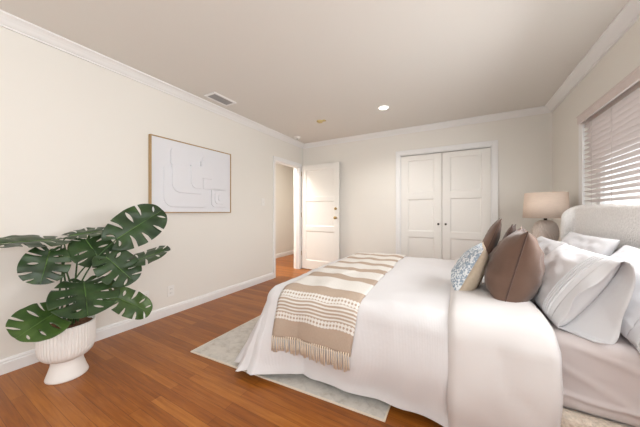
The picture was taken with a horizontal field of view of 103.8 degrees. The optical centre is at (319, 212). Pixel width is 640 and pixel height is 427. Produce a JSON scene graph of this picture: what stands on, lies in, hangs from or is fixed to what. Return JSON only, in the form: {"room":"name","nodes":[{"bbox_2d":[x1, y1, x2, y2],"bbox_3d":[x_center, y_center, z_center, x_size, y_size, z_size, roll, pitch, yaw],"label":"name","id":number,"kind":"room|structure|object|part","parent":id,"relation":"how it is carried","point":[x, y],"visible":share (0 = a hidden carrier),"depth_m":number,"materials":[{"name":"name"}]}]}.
{"room":"bedroom","nodes":[
{"label":"bedroom","id":0,"kind":"room"},
{"bbox_2d":[0,26,302,359],"bbox_3d":[-1.833,-0.116,2.448,0.120,2.440,5.930,0,0,29],"label":"wall","id":1,"kind":"structure","parent":0,"point":[74,131],"depth_m":2.21,"materials":[{"name":"white paint"}]},
{"bbox_2d":[0,272,273,374],"bbox_3d":[-1.969,1.054,2.062,0.018,0.100,4.883,0,0,29],"label":"baseboard","id":2,"kind":"structure","parent":1,"relation":"attached to","point":[9,364],"depth_m":2.48,"materials":[{"name":"white paint"}]},
{"bbox_2d":[141,290,148,301],"bbox_3d":[-1.735,0.842,2.490,0.009,0.116,0.072,0,0,29],"label":"power outlet","id":3,"kind":"object","parent":1,"relation":"attached to","point":[146,293],"visible":0.34,"depth_m":2.49,"materials":[{"name":"white plastic"}]},
{"bbox_2d":[0,9,303,148],"bbox_3d":[-1.712,-1.301,2.449,0.090,0.070,5.810,0,0,29],"label":"trim","id":4,"kind":"structure","parent":1,"relation":"attached to","point":[8,21],"depth_m":2.25,"materials":[{"name":"white paint"}]},
{"bbox_2d":[167,285,173,296],"bbox_3d":[-1.611,0.849,2.713,0.009,0.116,0.072,0,0,29],"label":"power outlet","id":5,"kind":"object","parent":1,"relation":"attached to","point":[170,289],"visible":1,"depth_m":2.71,"materials":[{"name":"white plastic"}]},
{"bbox_2d":[148,134,230,212],"bbox_3d":[-1.450,-0.388,2.943,0.062,0.788,1.007,0,0,29],"label":"wall art","id":6,"kind":"object","parent":1,"relation":"attached to","point":[183,177],"visible":1,"depth_m":2.84,"materials":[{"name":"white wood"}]},
{"bbox_2d":[273,156,301,277],"bbox_3d":[-0.634,0.079,4.598,0.152,2.050,0.847,0,0,29],"label":"trim","id":7,"kind":"structure","parent":1,"relation":"attached to","point":[275,158],"depth_m":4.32,"materials":[{"name":"white paint"}]},
{"bbox_2d":[301,162,339,269],"bbox_3d":[-0.017,0.094,4.716,0.816,2.000,0.114,0,0,29],"label":"door","id":8,"kind":"structure","parent":1,"relation":"in","point":[320,214],"depth_m":4.71,"materials":[{"name":"white paint"}]},
{"bbox_3d":[-0.002,-0.548,4.731,0.615,0.515,0.033,0,0,30],"label":"panel","id":9,"kind":"part","parent":8,"relation":"part of","materials":[{"name":"white paint"}]},
{"bbox_3d":[-0.002,0.026,4.731,0.615,0.475,0.033,0,0,30],"label":"panel","id":10,"kind":"part","parent":8,"relation":"part of","materials":[{"name":"white paint"}]},
{"bbox_3d":[-0.002,0.641,4.731,0.615,0.565,0.033,0,0,30],"label":"panel","id":11,"kind":"part","parent":8,"relation":"part of","materials":[{"name":"white paint"}]},
{"bbox_2d":[0,254,443,426],"bbox_3d":[-0.248,1.129,2.480,5.130,0.050,7.530,0,0,29],"label":"floor","id":12,"kind":"structure","parent":0,"point":[146,375],"depth_m":1.56,"materials":[{"name":"brown wood"}]},
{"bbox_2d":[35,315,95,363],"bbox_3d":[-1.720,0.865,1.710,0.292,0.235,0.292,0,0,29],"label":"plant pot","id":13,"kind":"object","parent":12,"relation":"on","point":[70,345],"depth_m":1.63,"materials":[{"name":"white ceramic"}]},
{"bbox_2d":[0,204,170,384],"bbox_3d":[-1.609,0.517,1.772,0.577,1.175,0.926,0,0,29],"label":"potted plant","id":14,"kind":"object","parent":12,"relation":"on","point":[62,337],"visible":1,"depth_m":1.68,"materials":[{"name":"green plant"}]},
{"bbox_2d":[191,316,390,421],"bbox_3d":[0.220,1.099,2.654,1.513,0.008,2.385,0,0,29],"label":"area rug","id":15,"kind":"object","parent":12,"relation":"on","point":[224,349],"visible":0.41,"depth_m":1.63,"materials":[{"name":"beige carpet"}]},
{"bbox_2d":[561,202,639,426],"bbox_3d":[1.008,0.516,1.991,2.100,1.154,1.670,0,0,29],"label":"bed","id":16,"kind":"object","parent":15,"relation":"on","point":[617,221],"visible":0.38,"depth_m":1.59,"materials":[{"name":"fabric"}]},
{"bbox_2d":[531,299,639,426],"bbox_3d":[0.994,0.698,1.978,1.910,0.318,1.547,0,0,29],"label":"mattress","id":17,"kind":"object","parent":16,"relation":"on","point":[600,380],"visible":0.05,"depth_m":1.03,"materials":[{"name":"grey fabric"}]},
{"bbox_2d":[234,254,562,426],"bbox_3d":[0.613,0.782,2.201,1.811,0.643,2.080,0,0,29],"label":"duvet","id":18,"kind":"object","parent":17,"relation":"on","point":[438,352],"visible":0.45,"depth_m":1.26,"materials":[{"name":"white fabric"}]},
{"bbox_2d":[271,252,404,371],"bbox_3d":[0.361,0.694,2.319,0.629,0.439,1.851,0,0,29],"label":"throw blanket","id":19,"kind":"object","parent":18,"relation":"on","point":[319,309],"visible":0.97,"depth_m":1.60,"materials":[{"name":"beige fabric"}]},
{"bbox_2d":[451,242,488,290],"bbox_3d":[0.974,0.351,1.641,0.210,0.292,0.373,0,0,29],"label":"throw cushion","id":20,"kind":"object","parent":18,"relation":"on","point":[467,274],"visible":0.91,"depth_m":1.51,"materials":[{"name":"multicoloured fabric"}]},
{"bbox_3d":[0.992,0.351,1.631,0.168,0.285,0.365,0,0,29],"label":"panel","id":21,"kind":"part","parent":20,"relation":"part of","materials":[{"name":"beige fabric"}]},
{"bbox_2d":[481,218,501,254],"bbox_3d":[1.543,0.267,2.295,0.189,0.426,0.391,0,0,34],"label":"throw cushion","id":22,"kind":"object","parent":18,"relation":"on","point":[491,239],"visible":0.59,"depth_m":2.15,"materials":[{"name":"brown fabric"}]},
{"bbox_3d":[1.556,0.266,2.287,0.160,0.418,0.383,0,0,34],"label":"panel","id":23,"kind":"part","parent":22,"relation":"part of","materials":[{"name":"brown fabric"}]},
{"bbox_2d":[503,224,515,238],"bbox_3d":[1.568,0.291,2.122,0.141,0.396,0.387,0,0,41],"label":"throw cushion","id":24,"kind":"object","parent":18,"relation":"on","point":[512,228],"visible":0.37,"depth_m":1.98,"materials":[{"name":"brown fabric"}]},
{"bbox_3d":[1.579,0.290,2.112,0.113,0.389,0.380,0,0,41],"label":"panel","id":25,"kind":"part","parent":24,"relation":"part of","materials":[{"name":"brown fabric"}]},
{"bbox_2d":[484,228,544,302],"bbox_3d":[1.130,0.296,1.471,0.287,0.400,0.427,0,0,29],"label":"throw cushion","id":26,"kind":"object","parent":18,"relation":"on","point":[514,272],"visible":0.98,"depth_m":1.32,"materials":[{"name":"brown fabric"}]},
{"bbox_3d":[1.096,0.296,1.498,0.205,0.391,0.418,0,0,37],"label":"panel","id":27,"kind":"part","parent":26,"relation":"part of","materials":[{"name":"brown fabric"}]},
{"bbox_3d":[1.171,0.296,1.441,0.179,0.392,0.418,0,0,37],"label":"panel","id":28,"kind":"part","parent":26,"relation":"part of","materials":[{"name":"brown fabric"}]},
{"bbox_2d":[536,236,567,255],"bbox_3d":[1.738,0.369,2.008,0.238,0.325,0.640,0,0,29],"label":"bed pillow","id":29,"kind":"object","parent":17,"relation":"on","point":[547,246],"visible":0.3,"depth_m":1.83,"materials":[{"name":"white fabric"}]},
{"bbox_2d":[534,244,635,344],"bbox_3d":[1.314,0.366,1.356,0.284,0.348,0.740,0,0,29],"label":"bed pillow","id":30,"kind":"object","parent":17,"relation":"on","point":[585,294],"visible":0.88,"depth_m":1.11,"materials":[{"name":"white fabric"}]},
{"bbox_2d":[561,232,619,255],"bbox_3d":[1.806,0.332,1.786,0.220,0.348,0.720,0,0,29],"label":"bed pillow","id":31,"kind":"object","parent":17,"relation":"on","point":[603,246],"visible":0.35,"depth_m":1.58,"materials":[{"name":"white fabric"}]},
{"bbox_2d":[609,245,639,352],"bbox_3d":[1.453,0.387,1.171,0.256,0.414,0.638,0,0,29],"label":"bed pillow","id":32,"kind":"object","parent":17,"relation":"on","point":[630,326],"visible":0.38,"depth_m":1.04,"materials":[{"name":"white fabric"}]},
{"bbox_3d":[0.468,0.933,1.382,1.730,0.182,0.070,0,0,29],"label":"rail","id":33,"kind":"part","parent":16,"relation":"part of","materials":[{"name":"fabric"}]},
{"bbox_3d":[1.850,0.491,1.521,0.170,1.105,1.670,0,0,29],"label":"headboard","id":34,"kind":"part","parent":16,"relation":"part of","materials":[{"name":"fabric"}]},
{"bbox_3d":[2.334,0.732,2.649,0.504,0.745,0.500,0,0,29],"label":"nightstand","id":35,"kind":"object","parent":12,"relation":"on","visible":0},
{"bbox_2d":[522,192,569,240],"bbox_3d":[2.343,0.079,2.609,0.372,0.560,0.372,0,0,29],"label":"table lamp","id":36,"kind":"object","parent":35,"relation":"on","point":[545,205],"visible":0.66,"depth_m":2.51,"materials":[{"name":"fabric"}]},
{"bbox_3d":[2.343,-0.071,2.609,0.372,0.260,0.372,0,0,29],"label":"lamp shade","id":37,"kind":"part","parent":36,"relation":"part of","materials":[{"name":"fabric"}]},
{"bbox_2d":[276,163,293,253],"bbox_3d":[-2.436,-0.116,3.700,0.120,2.440,7.530,0,0,29],"label":"wall","id":38,"kind":"structure","parent":0,"point":[284,174],"depth_m":6.34,"materials":[{"name":"white paint"}]},
{"bbox_2d":[276,250,293,257],"bbox_3d":[-1.616,1.054,5.029,0.018,0.100,4.170,0,0,29],"label":"baseboard","id":39,"kind":"structure","parent":38,"relation":"attached to","point":[278,255],"depth_m":6.32,"materials":[{"name":"white paint"}]},
{"bbox_2d":[0,0,628,143],"bbox_3d":[-0.248,-1.386,2.480,5.130,0.100,7.530,0,0,29],"label":"ceiling","id":40,"kind":"structure","parent":0,"point":[287,66],"depth_m":2.05,"materials":[{"name":"white paint"}]},
{"bbox_2d":[204,92,235,105],"bbox_3d":[-1.170,-1.330,2.958,0.181,0.012,0.320,0,0,29],"label":"ceiling vent","id":41,"kind":"object","parent":40,"relation":"in","point":[214,96],"visible":1,"depth_m":2.95,"materials":[{"name":"white metal"}]},
{"bbox_2d":[378,105,389,109],"bbox_3d":[0.810,-1.332,3.201,0.150,0.008,0.150,0,0,29],"label":"recessed light","id":42,"kind":"object","parent":40,"relation":"in","point":[382,107],"visible":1,"depth_m":3.19,"materials":[{"name":"white paint"}]},
{"bbox_2d":[303,112,551,258],"bbox_3d":[1.332,-0.116,4.146,3.993,2.440,0.120,0,0,29],"label":"wall","id":43,"kind":"structure","parent":0,"point":[367,167],"depth_m":4.13,"materials":[{"name":"white paint"}]},
{"bbox_2d":[400,153,441,258],"bbox_3d":[1.576,0.095,3.948,0.612,1.995,0.069,0,0,29],"label":"door","id":44,"kind":"structure","parent":43,"relation":"in","point":[421,175],"depth_m":3.94,"materials":[{"name":"white paint"}]},
{"bbox_3d":[1.590,-0.568,3.959,0.382,0.510,0.033,0,0,29],"label":"panel","id":45,"kind":"part","parent":44,"relation":"part of","materials":[{"name":"white paint"}]},
{"bbox_3d":[1.590,0.044,3.959,0.382,0.505,0.033,0,0,29],"label":"panel","id":46,"kind":"part","parent":44,"relation":"part of","materials":[{"name":"white paint"}]},
{"bbox_3d":[1.590,0.672,3.959,0.382,0.560,0.033,0,0,29],"label":"panel","id":47,"kind":"part","parent":44,"relation":"part of","materials":[{"name":"white paint"}]},
{"bbox_2d":[303,106,550,148],"bbox_3d":[1.281,-1.301,4.055,3.753,0.070,0.090,0,0,29],"label":"trim","id":48,"kind":"structure","parent":43,"relation":"attached to","point":[542,109],"depth_m":3.77,"materials":[{"name":"white paint"}]},
{"bbox_2d":[396,140,497,254],"bbox_3d":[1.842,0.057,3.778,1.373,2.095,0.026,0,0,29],"label":"trim","id":49,"kind":"structure","parent":43,"relation":"attached to","point":[494,143],"depth_m":3.68,"materials":[{"name":"white paint"}]},
{"bbox_2d":[442,148,491,259],"bbox_3d":[2.121,0.095,3.644,0.624,1.995,0.069,0,0,29],"label":"door","id":50,"kind":"structure","parent":43,"relation":"in","point":[466,174],"depth_m":3.66,"materials":[{"name":"white paint"}]},
{"bbox_3d":[2.123,-0.568,3.662,0.394,0.510,0.033,0,0,29],"label":"panel","id":51,"kind":"part","parent":50,"relation":"part of","materials":[{"name":"white paint"}]},
{"bbox_3d":[2.123,0.044,3.662,0.394,0.505,0.033,0,0,29],"label":"panel","id":52,"kind":"part","parent":50,"relation":"part of","materials":[{"name":"white paint"}]},
{"bbox_3d":[2.123,0.672,3.662,0.394,0.560,0.033,0,0,29],"label":"panel","id":53,"kind":"part","parent":50,"relation":"part of","materials":[{"name":"white paint"}]},
{"bbox_2d":[552,18,639,241],"bbox_3d":[1.550,-0.116,0.561,0.120,2.440,5.930,0,0,29],"label":"wall","id":54,"kind":"structure","parent":0,"point":[623,57],"depth_m":2.47,"materials":[{"name":"white paint"}]},
{"bbox_2d":[545,0,639,111],"bbox_3d":[1.487,-1.301,0.665,0.090,0.070,5.810,0,0,29],"label":"trim","id":55,"kind":"structure","parent":54,"relation":"attached to","point":[629,14],"depth_m":1.99,"materials":[{"name":"white paint"}]},
{"bbox_2d":[597,156,604,203],"bbox_3d":[2.065,-0.363,1.407,0.035,0.975,2.030,0,0,29],"label":"window","id":56,"kind":"structure","parent":54,"relation":"in","point":[603,197],"depth_m":2.25,"materials":[{"name":"white"}]},
{"bbox_2d":[576,65,639,204],"bbox_3d":[2.196,-0.382,1.884,0.120,1.000,1.061,0,0,29],"label":"window blind","id":57,"kind":"object","parent":54,"relation":"attached to","point":[616,126],"visible":0.84,"depth_m":1.89,"materials":[{"name":"beige"}]},
{"bbox_3d":[2.236,-0.353,1.890,0.057,0.915,0.002,0,0,29],"label":"ladder cord","id":58,"kind":"part","parent":57,"relation":"part of","materials":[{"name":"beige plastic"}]},
{"bbox_3d":[2.241,-0.828,1.900,0.040,0.043,0.978,0,0,29],"label":"head rail","id":59,"kind":"part","parent":57,"relation":"part of","materials":[{"name":"beige"}]},
{"bbox_2d":[579,80,639,204],"bbox_3d":[1.971,-0.361,1.460,0.020,1.151,2.202,0,0,29],"label":"trim","id":60,"kind":"structure","parent":54,"relation":"attached to","point":[581,126],"depth_m":2.35,"materials":[{"name":"white paint"}]}
]}

